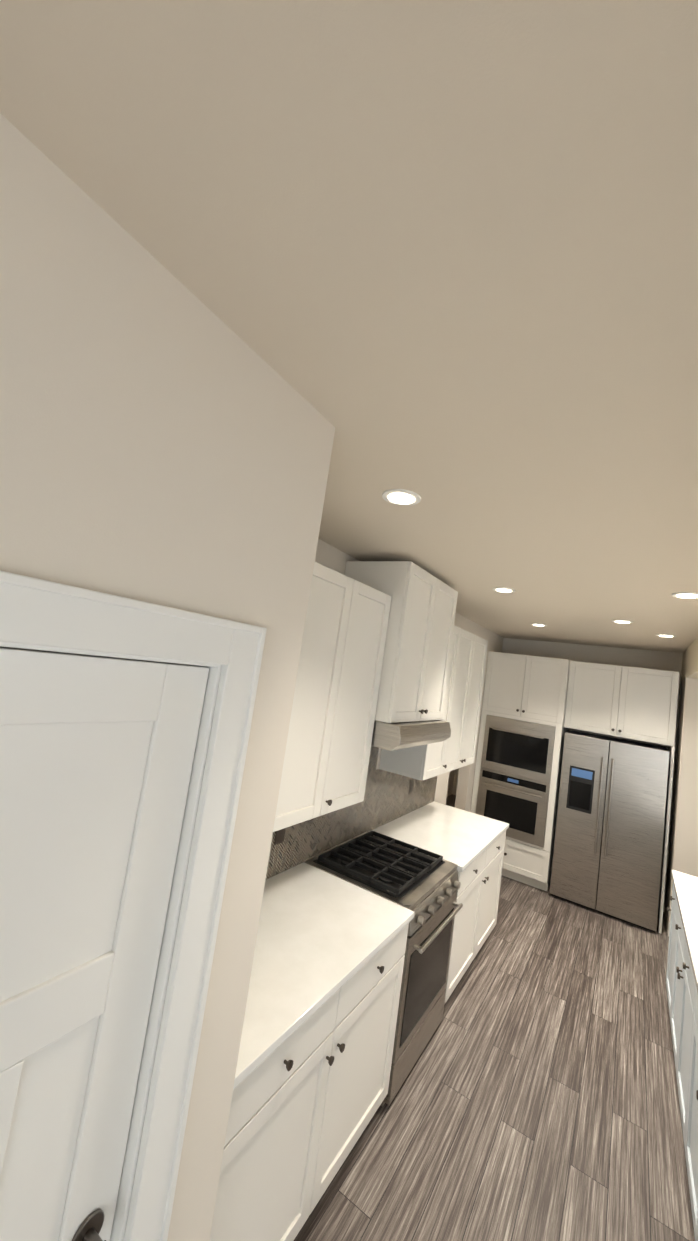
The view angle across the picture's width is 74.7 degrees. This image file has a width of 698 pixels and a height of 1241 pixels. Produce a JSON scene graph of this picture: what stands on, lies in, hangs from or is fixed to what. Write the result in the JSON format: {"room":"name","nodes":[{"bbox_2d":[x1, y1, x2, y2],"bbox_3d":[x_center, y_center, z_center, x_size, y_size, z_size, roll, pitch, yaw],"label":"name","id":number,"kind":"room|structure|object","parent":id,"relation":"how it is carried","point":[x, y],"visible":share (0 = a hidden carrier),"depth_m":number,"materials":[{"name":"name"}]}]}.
{"room":"kitchen","nodes":[
{"label":"kitchen","id":0,"kind":"room"},
{"bbox_2d":[0,113,334,1240],"bbox_3d":[-1.211,0.508,-0.266,0.120,2.745,3.540,5,-7,33],"label":"wall","id":1,"kind":"structure","parent":0,"point":[166,437],"depth_m":0.87,"materials":[{"name":"beige paint"}]},
{"bbox_2d":[0,647,208,1240],"bbox_3d":[-0.656,1.033,0.577,0.091,2.012,0.808,5,-7,33],"label":"closet door","id":2,"kind":"structure","parent":1,"relation":"in","point":[97,753],"depth_m":0.82,"materials":[{"name":"white wood"}]},
{"bbox_2d":[0,570,266,1240],"bbox_3d":[-0.679,0.982,0.601,0.147,2.134,1.028,5,-7,33],"label":"door frame","id":3,"kind":"structure","parent":1,"relation":"attached to","point":[39,614],"depth_m":0.96,"materials":[{"name":"white wood"}]},
{"bbox_2d":[0,0,697,679],"bbox_3d":[2.638,0.113,1.980,8.060,0.665,11.440,5,-7,33],"label":"ceiling","id":4,"kind":"structure","parent":0,"point":[440,256],"depth_m":0.71,"materials":[{"name":"beige paint"}]},
{"bbox_2d":[382,489,420,505],"bbox_3d":[0.202,-0.472,1.762,0.150,0.010,0.150,5,-7,33],"label":"recessed light","id":5,"kind":"object","parent":4,"relation":"in","point":[404,497],"visible":1,"depth_m":1.74,"materials":[{"name":"white plastic"}]},
{"bbox_2d":[493,587,514,592],"bbox_3d":[1.064,-0.208,3.143,0.150,0.010,0.150,5,-7,33],"label":"recessed light","id":6,"kind":"object","parent":4,"relation":"in","point":[504,589],"visible":1,"depth_m":3.12,"materials":[{"name":"white plastic"}]},
{"bbox_2d":[531,623,546,625],"bbox_3d":[1.867,0.044,4.504,0.150,0.010,0.150,5,-7,33],"label":"recessed light","id":7,"kind":"object","parent":4,"relation":"in","point":[536,624],"visible":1,"depth_m":4.47,"materials":[{"name":"white"}]},
{"bbox_2d":[612,620,632,623],"bbox_3d":[2.200,0.011,3.682,0.150,0.010,0.150,5,-7,33],"label":"recessed light","id":8,"kind":"object","parent":4,"relation":"in","point":[622,621],"visible":1,"depth_m":3.65,"materials":[{"name":"white plastic"}]},
{"bbox_2d":[656,634,675,636],"bbox_3d":[2.809,0.136,4.054,0.150,0.010,0.150,5,-7,33],"label":"recessed light","id":9,"kind":"object","parent":4,"relation":"in","point":[664,635],"visible":1,"depth_m":4.02,"materials":[{"name":"white"}]},
{"bbox_2d":[672,592,697,598],"bbox_3d":[1.916,-0.140,2.586,0.150,0.010,0.150,5,-7,33],"label":"recessed light","id":10,"kind":"object","parent":4,"relation":"in","point":[689,595],"visible":0.98,"depth_m":2.57,"materials":[{"name":"white"}]},
{"bbox_2d":[304,544,503,862],"bbox_3d":[0.153,1.068,3.349,0.120,2.745,11.440,5,-7,33],"label":"wall","id":11,"kind":"structure","parent":0,"point":[459,782],"depth_m":5.22,"materials":[{"name":"beige paint"}]},
{"bbox_2d":[273,562,390,831],"bbox_3d":[-0.295,0.310,2.088,0.372,1.129,1.234,5,-7,33],"label":"upper cabinet","id":12,"kind":"object","parent":11,"relation":"attached to","point":[328,747],"visible":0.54,"depth_m":2.15,"materials":[{"name":"white wood"}]},
{"bbox_2d":[266,746,436,879],"bbox_3d":[0.001,1.016,2.978,0.016,0.869,3.317,5,-7,33],"label":"backsplash","id":13,"kind":"structure","parent":11,"relation":"attached to","point":[389,797],"depth_m":3.11,"materials":[{"name":"grey tile"}]},
{"bbox_2d":[345,561,457,722],"bbox_3d":[0.325,0.162,2.955,0.462,0.900,0.806,5,-7,33],"label":"upper cabinet","id":14,"kind":"object","parent":11,"relation":"attached to","point":[416,658],"visible":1,"depth_m":2.69,"materials":[{"name":"white wood"}]},
{"bbox_2d":[371,720,450,750],"bbox_3d":[0.272,0.681,2.889,0.498,0.145,0.798,5,-7,33],"label":"range hood","id":15,"kind":"object","parent":14,"relation":"attached to","point":[394,736],"visible":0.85,"depth_m":2.54,"materials":[{"name":"silver metal"}]},
{"bbox_2d":[379,625,487,780],"bbox_3d":[0.770,0.635,3.795,0.372,1.129,1.206,5,-7,33],"label":"upper cabinet","id":16,"kind":"object","parent":11,"relation":"attached to","point":[462,706],"visible":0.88,"depth_m":3.66,"materials":[{"name":"white wood"}]},
{"bbox_2d":[294,794,694,1240],"bbox_3d":[2.272,2.637,1.727,8.060,0.060,11.440,5,-7,33],"label":"floor","id":17,"kind":"structure","parent":0,"point":[536,1097],"depth_m":2.31,"materials":[{"name":"grey wood"}]},
{"bbox_2d":[210,978,353,1240],"bbox_3d":[-0.527,1.734,1.620,0.680,0.898,0.686,5,-7,33],"label":"base cabinet","id":18,"kind":"object","parent":17,"relation":"on","point":[311,1080],"depth_m":1.49,"materials":[{"name":"white wood"}]},
{"bbox_2d":[232,862,413,1093],"bbox_3d":[-0.305,1.320,1.899,0.696,0.030,1.280,5,-7,33],"label":"countertop","id":19,"kind":"structure","parent":18,"relation":"on","point":[317,928],"depth_m":1.86,"materials":[{"name":"white stone"}]},
{"bbox_2d":[326,926,407,1188],"bbox_3d":[-0.231,1.824,2.094,0.680,0.898,0.686,5,-7,33],"label":"base cabinet","id":20,"kind":"object","parent":17,"relation":"on","point":[370,1035],"depth_m":1.96,"materials":[{"name":"white wood"}]},
{"bbox_2d":[305,831,462,1105],"bbox_3d":[0.185,1.907,2.692,0.732,0.972,0.748,5,-7,33],"label":"range","id":21,"kind":"object","parent":17,"relation":"on","point":[423,884],"visible":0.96,"depth_m":2.54,"materials":[{"name":"silver metal"}]},
{"bbox_2d":[445,845,492,1002],"bbox_3d":[0.534,2.058,3.318,0.680,0.898,0.686,5,-7,33],"label":"base cabinet","id":22,"kind":"object","parent":17,"relation":"on","point":[466,936],"depth_m":3.15,"materials":[{"name":"white wood"}]},
{"bbox_2d":[369,801,508,872],"bbox_3d":[0.757,1.645,3.599,0.696,0.030,1.286,5,-7,33],"label":"countertop","id":23,"kind":"structure","parent":22,"relation":"on","point":[460,836],"depth_m":3.49,"materials":[{"name":"white stone"}]},
{"bbox_2d":[481,829,506,946],"bbox_3d":[0.830,2.148,3.792,0.680,0.898,0.686,5,-7,33],"label":"base cabinet","id":24,"kind":"object","parent":17,"relation":"on","point":[495,858],"depth_m":3.71,"materials":[{"name":"white wood"}]},
{"bbox_2d":[470,651,569,890],"bbox_3d":[2.038,1.677,5.431,0.886,2.495,0.740,5,-7,33],"label":"tall cabinet","id":25,"kind":"object","parent":17,"relation":"on","point":[518,768],"visible":0.92,"depth_m":5.14,"materials":[{"name":"white wood"}]},
{"bbox_2d":[550,731,668,931],"bbox_3d":[2.763,2.129,4.867,0.930,1.700,0.731,5,-7,33],"label":"fridge","id":26,"kind":"object","parent":17,"relation":"on","point":[608,847],"visible":0.98,"depth_m":4.60,"materials":[{"name":"silver metal"}]},
{"bbox_2d":[564,661,679,933],"bbox_3d":[2.871,1.752,4.977,1.007,2.495,0.606,5,-7,33],"label":"upper cabinet","id":27,"kind":"object","parent":17,"relation":"on","point":[636,703],"visible":0.98,"depth_m":4.80,"materials":[{"name":"white wood"}]},
{"bbox_2d":[666,877,697,1240],"bbox_3d":[1.921,2.121,1.784,0.992,0.866,3.277,5,-7,33],"label":"base cabinet","id":28,"kind":"object","parent":17,"relation":"on","point":[682,978],"depth_m":2.35,"materials":[{"name":"white wood"}]},
{"bbox_2d":[671,869,697,984],"bbox_3d":[1.994,1.676,1.803,1.000,0.033,3.370,5,-7,33],"label":"island countertop","id":29,"kind":"structure","parent":28,"relation":"on","point":[685,885],"depth_m":2.82,"materials":[{"name":"white stone"}]},
{"bbox_2d":[504,638,679,911],"bbox_3d":[2.781,1.663,5.488,2.060,2.745,0.120,5,-7,33],"label":"wall","id":30,"kind":"structure","parent":0,"point":[659,660],"depth_m":5.49,"materials":[{"name":"beige paint"}]},
{"bbox_2d":[664,653,683,908],"bbox_3d":[3.442,1.682,4.719,0.120,2.745,0.450,5,-7,33],"label":"wall","id":31,"kind":"structure","parent":0,"point":[681,654],"depth_m":4.89,"materials":[{"name":"beige paint"}]},
{"bbox_2d":[664,678,697,932],"bbox_3d":[5.178,1.787,3.251,4.630,2.745,0.120,5,-7,33],"label":"wall","id":32,"kind":"structure","parent":0,"point":[683,858],"depth_m":4.42,"materials":[{"name":"beige paint"}]}
]}

